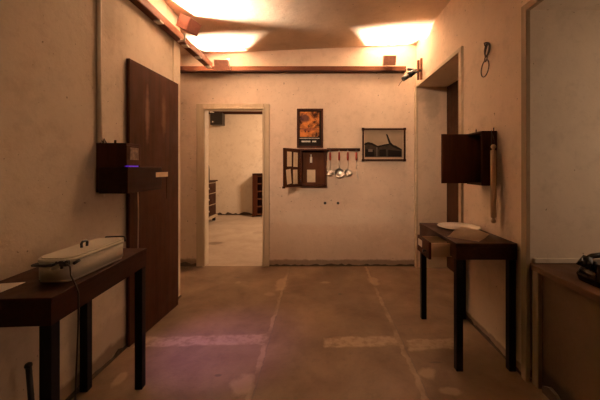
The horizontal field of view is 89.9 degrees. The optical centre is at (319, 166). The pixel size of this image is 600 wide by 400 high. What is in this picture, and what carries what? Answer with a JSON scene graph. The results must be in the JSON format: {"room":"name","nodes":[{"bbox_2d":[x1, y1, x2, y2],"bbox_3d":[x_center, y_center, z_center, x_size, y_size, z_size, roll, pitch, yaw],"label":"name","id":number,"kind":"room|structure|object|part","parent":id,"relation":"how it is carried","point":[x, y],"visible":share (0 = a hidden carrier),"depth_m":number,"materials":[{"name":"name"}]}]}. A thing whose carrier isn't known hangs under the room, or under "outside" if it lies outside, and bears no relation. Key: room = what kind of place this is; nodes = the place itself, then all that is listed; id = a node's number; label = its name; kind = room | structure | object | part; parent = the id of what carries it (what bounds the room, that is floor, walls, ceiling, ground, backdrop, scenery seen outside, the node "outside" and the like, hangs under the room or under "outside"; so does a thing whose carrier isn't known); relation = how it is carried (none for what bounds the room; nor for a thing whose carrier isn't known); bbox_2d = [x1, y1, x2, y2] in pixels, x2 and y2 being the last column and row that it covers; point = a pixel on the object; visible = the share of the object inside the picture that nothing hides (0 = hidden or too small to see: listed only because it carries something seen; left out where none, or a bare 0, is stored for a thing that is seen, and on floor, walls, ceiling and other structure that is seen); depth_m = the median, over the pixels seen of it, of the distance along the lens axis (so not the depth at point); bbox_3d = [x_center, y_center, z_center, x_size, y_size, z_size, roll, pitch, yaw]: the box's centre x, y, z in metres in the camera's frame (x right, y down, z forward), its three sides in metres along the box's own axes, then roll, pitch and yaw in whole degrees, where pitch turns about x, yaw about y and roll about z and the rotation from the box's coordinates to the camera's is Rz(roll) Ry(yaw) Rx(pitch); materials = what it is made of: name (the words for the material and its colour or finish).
{"room":"entrance hall","nodes":[
{"label":"entrance hall","id":0,"kind":"room"},
{"bbox_2d":[0,0,179,399],"bbox_3d":[-1.495,-0.230,0.670,0.250,3.000,4.540,0,0,0],"label":"wall","id":1,"kind":"structure","parent":0,"point":[50,202],"depth_m":1.58,"materials":[{"name":"paint"}]},
{"bbox_2d":[97,0,101,142],"bbox_3d":[-1.357,-0.790,1.845,0.025,1.280,0.025,0,0,0],"label":"conduit","id":2,"kind":"object","parent":1,"relation":"attached to","point":[99,2],"visible":1,"depth_m":1.84,"materials":[{"name":"grey metal"}]},
{"bbox_2d":[65,295,180,399],"bbox_3d":[-1.364,1.250,1.770,0.012,0.040,2.340,0,0,0],"label":"baseboard","id":3,"kind":"structure","parent":1,"relation":"attached to","point":[119,351],"depth_m":1.87,"materials":[{"name":"brown wood"}]},
{"bbox_2d":[96,138,167,196],"bbox_3d":[-1.268,0.002,2.062,0.203,0.366,0.477,0,0,0],"label":"upper cabinet","id":4,"kind":"object","parent":1,"relation":"attached to","point":[119,170],"visible":1,"depth_m":1.83,"materials":[{"name":"brown wood"}]},
{"bbox_3d":[-1.256,0.081,2.019,0.177,0.162,0.392,0,0,0],"label":"drawer","id":5,"kind":"part","parent":4,"relation":"part of","materials":[{"name":"brown wood"}]},
{"bbox_3d":[-1.190,-0.071,1.910,0.014,0.123,0.148,0,0,0],"label":"door","id":6,"kind":"part","parent":4,"relation":"part of","materials":[{"name":"brown wood"}]},
{"bbox_2d":[130,147,138,159],"bbox_3d":[-1.181,-0.084,1.910,0.002,0.077,0.084,0,0,0],"label":"picture","id":7,"kind":"object","parent":4,"relation":"attached to","point":[134,151],"depth_m":1.91},
{"bbox_2d":[137,192,138,247],"bbox_3d":[-1.194,0.710,1.971,0.009,1.097,0.029,0,0,-27],"label":"cord","id":8,"kind":"object","parent":4,"relation":"hanging from","point":[137,192],"visible":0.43,"depth_m":1.96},
{"bbox_2d":[126,58,177,346],"bbox_3d":[-1.332,0.251,2.436,0.029,2.031,0.655,0,0,3],"label":"door leaf","id":9,"kind":"structure","parent":1,"relation":"in","point":[151,97],"depth_m":2.40,"materials":[{"name":"brown wood"}]},
{"bbox_3d":[-1.309,0.170,2.638,0.003,0.200,0.140,0,0,3],"label":"lock plate","id":10,"kind":"part","parent":9,"relation":"part of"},
{"bbox_2d":[129,0,212,68],"bbox_3d":[-1.333,-1.222,1.320,0.073,0.080,4.640,0,0,0],"label":"rail","id":11,"kind":"object","parent":1,"relation":"attached to","point":[145,6],"visible":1,"depth_m":2.63,"materials":[{"name":"brown wood"}]},
{"bbox_2d":[176,14,200,41],"bbox_3d":[-1.222,-1.257,2.716,0.249,0.190,0.154,0,0,16],"label":"floodlight","id":12,"kind":"object","parent":11,"relation":"attached to","point":[185,23],"visible":1,"depth_m":2.64,"materials":[{"name":"brown metal"}]},
{"bbox_2d":[173,40,173,80],"bbox_3d":[-1.364,0.040,2.790,0.012,2.440,0.012,0,0,0],"label":"cable","id":13,"kind":"object","parent":1,"relation":"attached to","point":[173,40],"visible":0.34,"depth_m":2.79,"materials":[{"name":"paint"}]},
{"bbox_2d":[209,114,261,213],"bbox_3d":[-1.050,-0.230,7.990,4.900,3.000,0.100,0,0,0],"label":"wall","id":14,"kind":"structure","parent":0,"point":[235,148],"depth_m":7.94,"materials":[{"name":"paint"}]},
{"bbox_2d":[217,212,251,214],"bbox_3d":[-1.250,1.230,7.934,3.500,0.080,0.012,0,0,0],"label":"baseboard","id":15,"kind":"structure","parent":14,"relation":"attached to","point":[219,213],"depth_m":7.93,"materials":[{"name":"brown wood"}]},
{"bbox_2d":[209,111,261,113],"bbox_3d":[-1.050,-1.430,7.910,4.500,0.070,0.059,0,0,0],"label":"rail","id":16,"kind":"object","parent":14,"relation":"attached to","point":[224,112],"visible":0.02,"depth_m":7.88,"materials":[{"name":"brown wood"}]},
{"bbox_2d":[210,111,224,125],"bbox_3d":[-2.660,-1.252,7.763,0.340,0.355,0.275,0,0,0],"label":"loudspeaker","id":17,"kind":"object","parent":16,"relation":"hanging from","point":[216,119],"visible":1,"depth_m":7.64,"materials":[{"name":"black plastic"}]},
{"bbox_2d":[180,44,415,264],"bbox_3d":[-0.450,-0.230,3.895,4.900,3.000,0.090,0,0,0],"label":"wall","id":18,"kind":"structure","parent":0,"point":[372,222],"depth_m":3.85,"materials":[{"name":"paint"}]},
{"bbox_2d":[180,262,195,265],"bbox_3d":[-2.089,1.237,3.843,1.022,0.066,0.014,0,0,0],"label":"baseboard","id":19,"kind":"structure","parent":18,"relation":"attached to","point":[182,263],"depth_m":3.84,"materials":[{"name":"brown wood"}]},
{"bbox_2d":[196,104,268,266],"bbox_3d":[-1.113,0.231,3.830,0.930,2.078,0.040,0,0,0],"label":"trim","id":20,"kind":"structure","parent":18,"relation":"attached to","point":[200,108],"depth_m":3.82,"materials":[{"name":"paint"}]},
{"bbox_2d":[180,66,405,72],"bbox_3d":[-0.755,-1.236,3.807,3.690,0.077,0.084,0,0,0],"label":"rail","id":21,"kind":"object","parent":18,"relation":"attached to","point":[183,69],"visible":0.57,"depth_m":3.79,"materials":[{"name":"brown wood"}]},
{"bbox_2d":[214,58,230,69],"bbox_3d":[-1.202,-1.266,3.700,0.178,0.154,0.144,0,0,-6],"label":"floodlight","id":22,"kind":"object","parent":21,"relation":"attached to","point":[218,64],"visible":1,"depth_m":3.65,"materials":[{"name":"brown metal"}]},
{"bbox_2d":[382,55,395,65],"bbox_3d":[0.858,-1.318,3.727,0.146,0.138,0.150,0,0,0],"label":"floodlight","id":23,"kind":"object","parent":21,"relation":"attached to","point":[388,60],"visible":1,"depth_m":3.67,"materials":[{"name":"brown metal"}]},
{"bbox_2d":[282,148,326,188],"bbox_3d":[-0.209,0.013,3.740,0.622,0.479,0.247,0,0,-26],"label":"upper cabinet","id":24,"kind":"object","parent":18,"relation":"attached to","point":[301,167],"visible":1,"depth_m":3.75,"materials":[{"name":"brown wood"}]},
{"bbox_3d":[-0.345,0.013,3.632,0.026,0.477,0.310,0,0,35],"label":"door","id":25,"kind":"part","parent":24,"relation":"part of","materials":[{"name":"brown wood"}]},
{"bbox_3d":[-0.087,0.007,3.842,0.281,0.425,0.014,0,0,0],"label":"panel","id":26,"kind":"part","parent":24,"relation":"part of","materials":[{"name":"brown wood"}]},
{"bbox_2d":[297,109,322,147],"bbox_3d":[-0.128,-0.495,3.836,0.335,0.500,0.027,0,0,0],"label":"poster","id":27,"kind":"object","parent":18,"relation":"attached to","point":[309,121],"visible":1,"depth_m":3.84,"materials":[{"name":"orange paper"}]},
{"bbox_2d":[300,112,318,136],"bbox_3d":[-0.135,-0.546,3.837,0.249,0.322,0.002,0,0,0],"label":"print","id":28,"kind":"object","parent":27,"relation":"on","point":[309,121],"depth_m":3.84},
{"bbox_2d":[269,263,413,265],"bbox_3d":[0.279,1.253,3.845,1.853,0.034,0.010,0,0,0],"label":"baseboard","id":29,"kind":"structure","parent":18,"relation":"attached to","point":[330,264],"depth_m":3.84,"materials":[{"name":"brown wood"}]},
{"bbox_2d":[327,148,359,150],"bbox_3d":[0.300,-0.221,3.826,0.424,0.038,0.046,0,0,0],"label":"utensil rail","id":30,"kind":"object","parent":18,"relation":"attached to","point":[328,149],"visible":0.98,"depth_m":3.83,"materials":[{"name":"brown wood"}]},
{"bbox_2d":[326,152,332,175],"bbox_3d":[0.124,-0.051,3.802,0.084,0.318,0.054,0,0,0],"label":"ladle","id":31,"kind":"object","parent":30,"relation":"hanging from","point":[329,172],"visible":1,"depth_m":3.81,"materials":[{"name":"metal"}]},
{"bbox_2d":[326,170,332,175],"bbox_3d":[0.124,0.071,3.802,0.084,0.074,0.054,0,0,0],"label":"bowl","id":32,"kind":"object","parent":31,"relation":"on","point":[329,172],"depth_m":3.82,"materials":[{"name":"metal"}]},
{"bbox_2d":[334,151,343,177],"bbox_3d":[0.243,-0.038,3.803,0.124,0.344,0.039,0,0,0],"label":"skimmer","id":33,"kind":"object","parent":30,"relation":"hanging from","point":[339,172],"visible":1,"depth_m":3.80,"materials":[{"name":"metal"}]},
{"bbox_2d":[344,151,351,175],"bbox_3d":[0.352,-0.050,3.803,0.100,0.320,0.064,0,0,0],"label":"ladle","id":34,"kind":"object","parent":30,"relation":"hanging from","point":[347,171],"visible":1,"depth_m":3.81,"materials":[{"name":"metal"}]},
{"bbox_2d":[344,169,351,175],"bbox_3d":[0.352,0.067,3.803,0.100,0.088,0.064,0,0,0],"label":"bowl","id":35,"kind":"object","parent":34,"relation":"on","point":[347,172],"depth_m":3.82,"materials":[{"name":"metal"}]},
{"bbox_2d":[355,151,358,178],"bbox_3d":[0.470,-0.030,3.810,0.043,0.360,0.025,0,0,0],"label":"spatula","id":36,"kind":"object","parent":30,"relation":"hanging from","point":[355,151],"visible":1,"depth_m":3.81,"materials":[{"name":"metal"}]},
{"bbox_2d":[362,128,405,160],"bbox_3d":[0.816,-0.286,3.834,0.564,0.429,0.029,0,0,0],"label":"framed picture","id":37,"kind":"object","parent":18,"relation":"attached to","point":[378,144],"visible":1,"depth_m":3.84,"materials":[{"name":"brown wood"}]},
{"bbox_2d":[164,0,449,54],"bbox_3d":[-0.450,-1.560,1.175,4.900,0.340,5.550,0,0,0],"label":"ceiling","id":38,"kind":"structure","parent":0,"point":[227,26],"depth_m":3.16,"materials":[{"name":"paint"}]},
{"bbox_2d":[71,215,548,399],"bbox_3d":[-0.700,1.330,3.300,5.400,0.120,9.800,0,0,0],"label":"floor","id":39,"kind":"structure","parent":0,"point":[232,332],"depth_m":2.20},
{"bbox_2d":[24,362,34,399],"bbox_3d":[-1.292,1.065,1.343,0.030,0.402,0.057,0,0,0],"label":"stick","id":40,"kind":"object","parent":39,"relation":"on","point":[28,366],"visible":1,"depth_m":1.33,"materials":[{"name":"black metal"}]},
{"bbox_2d":[0,248,146,399],"bbox_3d":[-1.166,0.872,1.409,0.350,0.797,0.675,0,0,-4],"label":"console table","id":41,"kind":"object","parent":39,"relation":"on","point":[34,302],"visible":0.77,"depth_m":1.21,"materials":[{"name":"brown wood"}]},
{"bbox_2d":[0,282,24,291],"bbox_3d":[-1.274,0.471,1.173,0.142,0.002,0.110,0,0,0],"label":"paper sheet","id":42,"kind":"object","parent":41,"relation":"on","point":[4,286],"visible":1,"depth_m":1.19,"materials":[{"name":"white paper"}]},
{"bbox_3d":[-0.998,0.923,1.108,0.042,0.694,0.042,0,0,-4],"label":"leg","id":43,"kind":"part","parent":41,"relation":"part of","materials":[{"name":"black wood"}]},
{"bbox_2d":[31,236,125,281],"bbox_3d":[-1.091,0.406,1.403,0.168,0.131,0.426,0,0,0],"label":"case","id":44,"kind":"object","parent":41,"relation":"on","point":[84,258],"visible":1,"depth_m":1.30,"materials":[{"name":"white metal"}]},
{"bbox_3d":[-1.113,0.394,1.206,0.086,0.011,0.032,0,0,0],"label":"handle","id":45,"kind":"part","parent":44,"relation":"part of","materials":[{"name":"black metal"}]},
{"bbox_2d":[65,263,78,399],"bbox_3d":[-1.028,0.824,1.224,0.137,0.878,0.030,0,0,32],"label":"cord","id":46,"kind":"object","parent":44,"relation":"hanging from","point":[67,264],"visible":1,"depth_m":1.20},
{"bbox_3d":[-1.095,0.381,1.403,0.160,0.018,0.369,0,0,0],"label":"lid","id":47,"kind":"part","parent":44,"relation":"part of","materials":[{"name":"white ceramic"}]},
{"bbox_3d":[-1.100,0.357,1.400,0.011,0.032,0.046,0,0,0],"label":"lid handle","id":48,"kind":"part","parent":44,"relation":"part of","materials":[{"name":"black metal"}]},
{"bbox_3d":[-1.090,0.382,1.599,0.127,0.027,0.033,0,0,0],"label":"handle","id":49,"kind":"part","parent":44,"relation":"part of","materials":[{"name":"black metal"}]},
{"bbox_3d":[-1.334,0.923,1.711,0.042,0.694,0.042,0,0,-4],"label":"leg","id":50,"kind":"part","parent":41,"relation":"part of","materials":[{"name":"black wood"}]},
{"bbox_3d":[-1.037,0.923,1.729,0.042,0.694,0.042,0,0,-4],"label":"leg","id":51,"kind":"part","parent":41,"relation":"part of","materials":[{"name":"black wood"}]},
{"bbox_2d":[209,180,217,220],"bbox_3d":[-2.760,0.790,6.650,0.640,0.960,1.160,0,0,0],"label":"dresser","id":52,"kind":"object","parent":39,"relation":"on","point":[212,183],"visible":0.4,"depth_m":6.93,"materials":[{"name":"brown wood"}]},
{"bbox_3d":[-2.493,0.480,6.650,0.015,0.220,1.020,0,0,0],"label":"drawer","id":53,"kind":"part","parent":52,"relation":"part of","materials":[{"name":"brown wood"}]},
{"bbox_3d":[-2.493,0.730,6.650,0.015,0.240,1.020,0,0,0],"label":"drawer","id":54,"kind":"part","parent":52,"relation":"part of","materials":[{"name":"brown wood"}]},
{"bbox_3d":[-2.493,0.990,6.650,0.015,0.240,1.020,0,0,0],"label":"drawer","id":55,"kind":"part","parent":52,"relation":"part of","materials":[{"name":"brown wood"}]},
{"bbox_2d":[252,173,261,216],"bbox_3d":[-1.440,0.718,7.765,0.560,1.105,0.310,0,0,0],"label":"bookcase","id":56,"kind":"object","parent":39,"relation":"on","point":[256,177],"visible":0.51,"depth_m":7.62,"materials":[{"name":"brown wood"}]},
{"bbox_3d":[-1.705,0.733,7.770,0.030,1.075,0.300,0,0,0],"label":"panel","id":57,"kind":"part","parent":56,"relation":"part of","materials":[{"name":"brown wood"}]},
{"bbox_3d":[-1.440,0.733,7.914,0.500,1.075,0.012,0,0,0],"label":"panel","id":58,"kind":"part","parent":56,"relation":"part of","materials":[{"name":"brown wood"}]},
{"bbox_2d":[417,223,516,371],"bbox_3d":[0.951,0.872,2.200,0.542,0.797,0.690,0,0,0],"label":"console table","id":59,"kind":"object","parent":39,"relation":"on","point":[431,240],"visible":0.91,"depth_m":1.86,"materials":[{"name":"brown wood"}]},
{"bbox_3d":[0.868,0.923,2.519,0.042,0.694,0.042,0,0,0],"label":"leg","id":60,"kind":"part","parent":59,"relation":"part of","materials":[{"name":"black wood"}]},
{"bbox_3d":[0.714,0.545,2.061,0.016,0.110,0.234,0,0,0],"label":"drawer","id":61,"kind":"part","parent":59,"relation":"part of","materials":[{"name":"brown wood"}]},
{"bbox_3d":[0.811,0.542,2.061,0.178,0.087,0.211,0,0,0],"label":"drawer","id":62,"kind":"part","parent":59,"relation":"part of","materials":[{"name":"brown wood"}]},
{"bbox_3d":[0.868,0.923,1.881,0.042,0.694,0.042,0,0,0],"label":"leg","id":63,"kind":"part","parent":59,"relation":"part of","materials":[{"name":"black wood"}]},
{"bbox_2d":[437,222,480,229],"bbox_3d":[1.065,0.462,2.305,0.310,0.021,0.310,0,0,0],"label":"plate","id":64,"kind":"object","parent":59,"relation":"on","point":[448,225],"visible":0.84,"depth_m":2.35,"materials":[{"name":"white ceramic"}]},
{"bbox_3d":[1.196,0.923,2.519,0.042,0.694,0.042,0,0,0],"label":"leg","id":65,"kind":"part","parent":59,"relation":"part of","materials":[{"name":"black wood"}]},
{"bbox_2d":[448,227,488,241],"bbox_3d":[1.038,0.461,2.083,0.210,0.022,0.332,0,0,43],"label":"paper sheet","id":66,"kind":"object","parent":59,"relation":"on","point":[466,233],"visible":1,"depth_m":2.06,"materials":[{"name":"beige paper"}]},
{"bbox_3d":[1.196,0.923,1.881,0.042,0.694,0.042,0,0,0],"label":"leg","id":67,"kind":"part","parent":59,"relation":"part of","materials":[{"name":"black wood"}]},
{"bbox_2d":[542,386,560,399],"bbox_3d":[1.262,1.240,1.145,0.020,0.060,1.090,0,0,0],"label":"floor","id":68,"kind":"structure","parent":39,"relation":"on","point":[549,392],"depth_m":1.64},
{"bbox_2d":[416,0,599,399],"bbox_3d":[1.446,-0.230,1.125,0.428,3.000,5.450,0,0,0],"label":"wall","id":69,"kind":"structure","parent":0,"point":[493,100],"depth_m":2.11,"materials":[{"name":"paint"}]},
{"bbox_2d":[398,58,421,85],"bbox_3d":[1.075,-1.124,3.536,0.356,0.372,0.100,0,0,-19],"label":"spotlight","id":70,"kind":"object","parent":69,"relation":"attached to","point":[418,70],"visible":0.99,"depth_m":3.53,"materials":[{"name":"metal"}]},
{"bbox_2d":[414,46,463,267],"bbox_3d":[1.221,0.115,3.205,0.030,2.310,1.260,0,0,0],"label":"trim","id":71,"kind":"structure","parent":69,"relation":"attached to","point":[460,51],"depth_m":2.94,"materials":[{"name":"paint"}]},
{"bbox_2d":[441,127,496,185],"bbox_3d":[1.076,-0.072,2.192,0.310,0.405,0.215,0,0,0],"label":"upper cabinet","id":72,"kind":"object","parent":69,"relation":"attached to","point":[465,158],"visible":0.94,"depth_m":2.27,"materials":[{"name":"brown wood"}]},
{"bbox_3d":[1.023,-0.063,2.281,0.205,0.374,0.015,0,0,-4],"label":"door","id":73,"kind":"part","parent":72,"relation":"part of","materials":[{"name":"brown wood"}]},
{"bbox_2d":[490,130,496,222],"bbox_3d":[1.180,0.064,2.049,0.037,0.642,0.045,0,0,-29],"label":"rolling pin","id":74,"kind":"object","parent":72,"relation":"hanging from","point":[493,153],"visible":1,"depth_m":2.03,"materials":[{"name":"brown wood"}]},
{"bbox_2d":[481,42,490,77],"bbox_3d":[1.217,-0.790,2.206,0.029,0.257,0.127,0,0,0],"label":"ring","id":75,"kind":"object","parent":69,"relation":"hanging from","point":[488,45],"visible":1,"depth_m":2.19,"materials":[{"name":"black metal"}]},
{"bbox_2d":[466,315,520,374],"bbox_3d":[1.228,1.256,2.190,0.008,0.029,0.760,0,0,0],"label":"baseboard","id":76,"kind":"structure","parent":69,"relation":"attached to","point":[486,337],"depth_m":2.19,"materials":[{"name":"brown wood"}]},
{"bbox_2d":[521,0,543,381],"bbox_3d":[1.227,0.152,1.166,0.026,2.235,1.292,0,0,0],"label":"trim","id":77,"kind":"structure","parent":69,"relation":"attached to","point":[525,10],"depth_m":1.77,"materials":[{"name":"beige wood"}]},
{"bbox_2d":[532,270,541,388],"bbox_3d":[1.259,0.938,1.740,0.026,0.665,0.050,0,0,0],"label":"trim","id":78,"kind":"structure","parent":69,"relation":"attached to","point":[536,277],"depth_m":1.72,"materials":[{"name":"brown wood"}]},
{"bbox_2d":[530,263,599,302],"bbox_3d":[1.593,0.586,1.177,0.715,0.032,1.223,0,0,0],"label":"countertop","id":79,"kind":"structure","parent":69,"relation":"on","point":[565,274],"depth_m":1.58,"materials":[{"name":"brown wood"}]},
{"bbox_2d":[576,252,599,287],"bbox_3d":[1.378,0.493,1.465,0.194,0.153,0.194,0,0,-45],"label":"telephone","id":80,"kind":"object","parent":79,"relation":"on","point":[588,272],"visible":1,"depth_m":1.45,"materials":[{"name":"black plastic"}]},
{"bbox_2d":[533,258,599,262],"bbox_3d":[1.605,0.555,1.780,0.670,0.027,0.017,0,0,0],"label":"trim","id":81,"kind":"structure","parent":69,"relation":"attached to","point":[535,260],"depth_m":1.77,"materials":[{"name":"paint"}]},
{"bbox_2d":[530,0,599,262],"bbox_3d":[1.620,-0.230,1.175,0.760,3.000,1.450,0,0,0],"label":"wall niche","id":82,"kind":"object","parent":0,"point":[564,34],"visible":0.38,"depth_m":1.79,"materials":[{"name":"paint"}]},
{"bbox_3d":[1.710,-0.230,3.225,0.100,3.000,1.450,0,0,0],"label":"wall","id":83,"kind":"structure","parent":0,"visible":0},
{"bbox_2d":[447,80,457,271],"bbox_3d":[1.603,0.126,3.197,0.104,2.268,1.175,0,0,0],"label":"door","id":84,"kind":"structure","parent":83,"relation":"in","point":[452,90],"depth_m":3.62,"materials":[{"name":"wood"}]}
]}

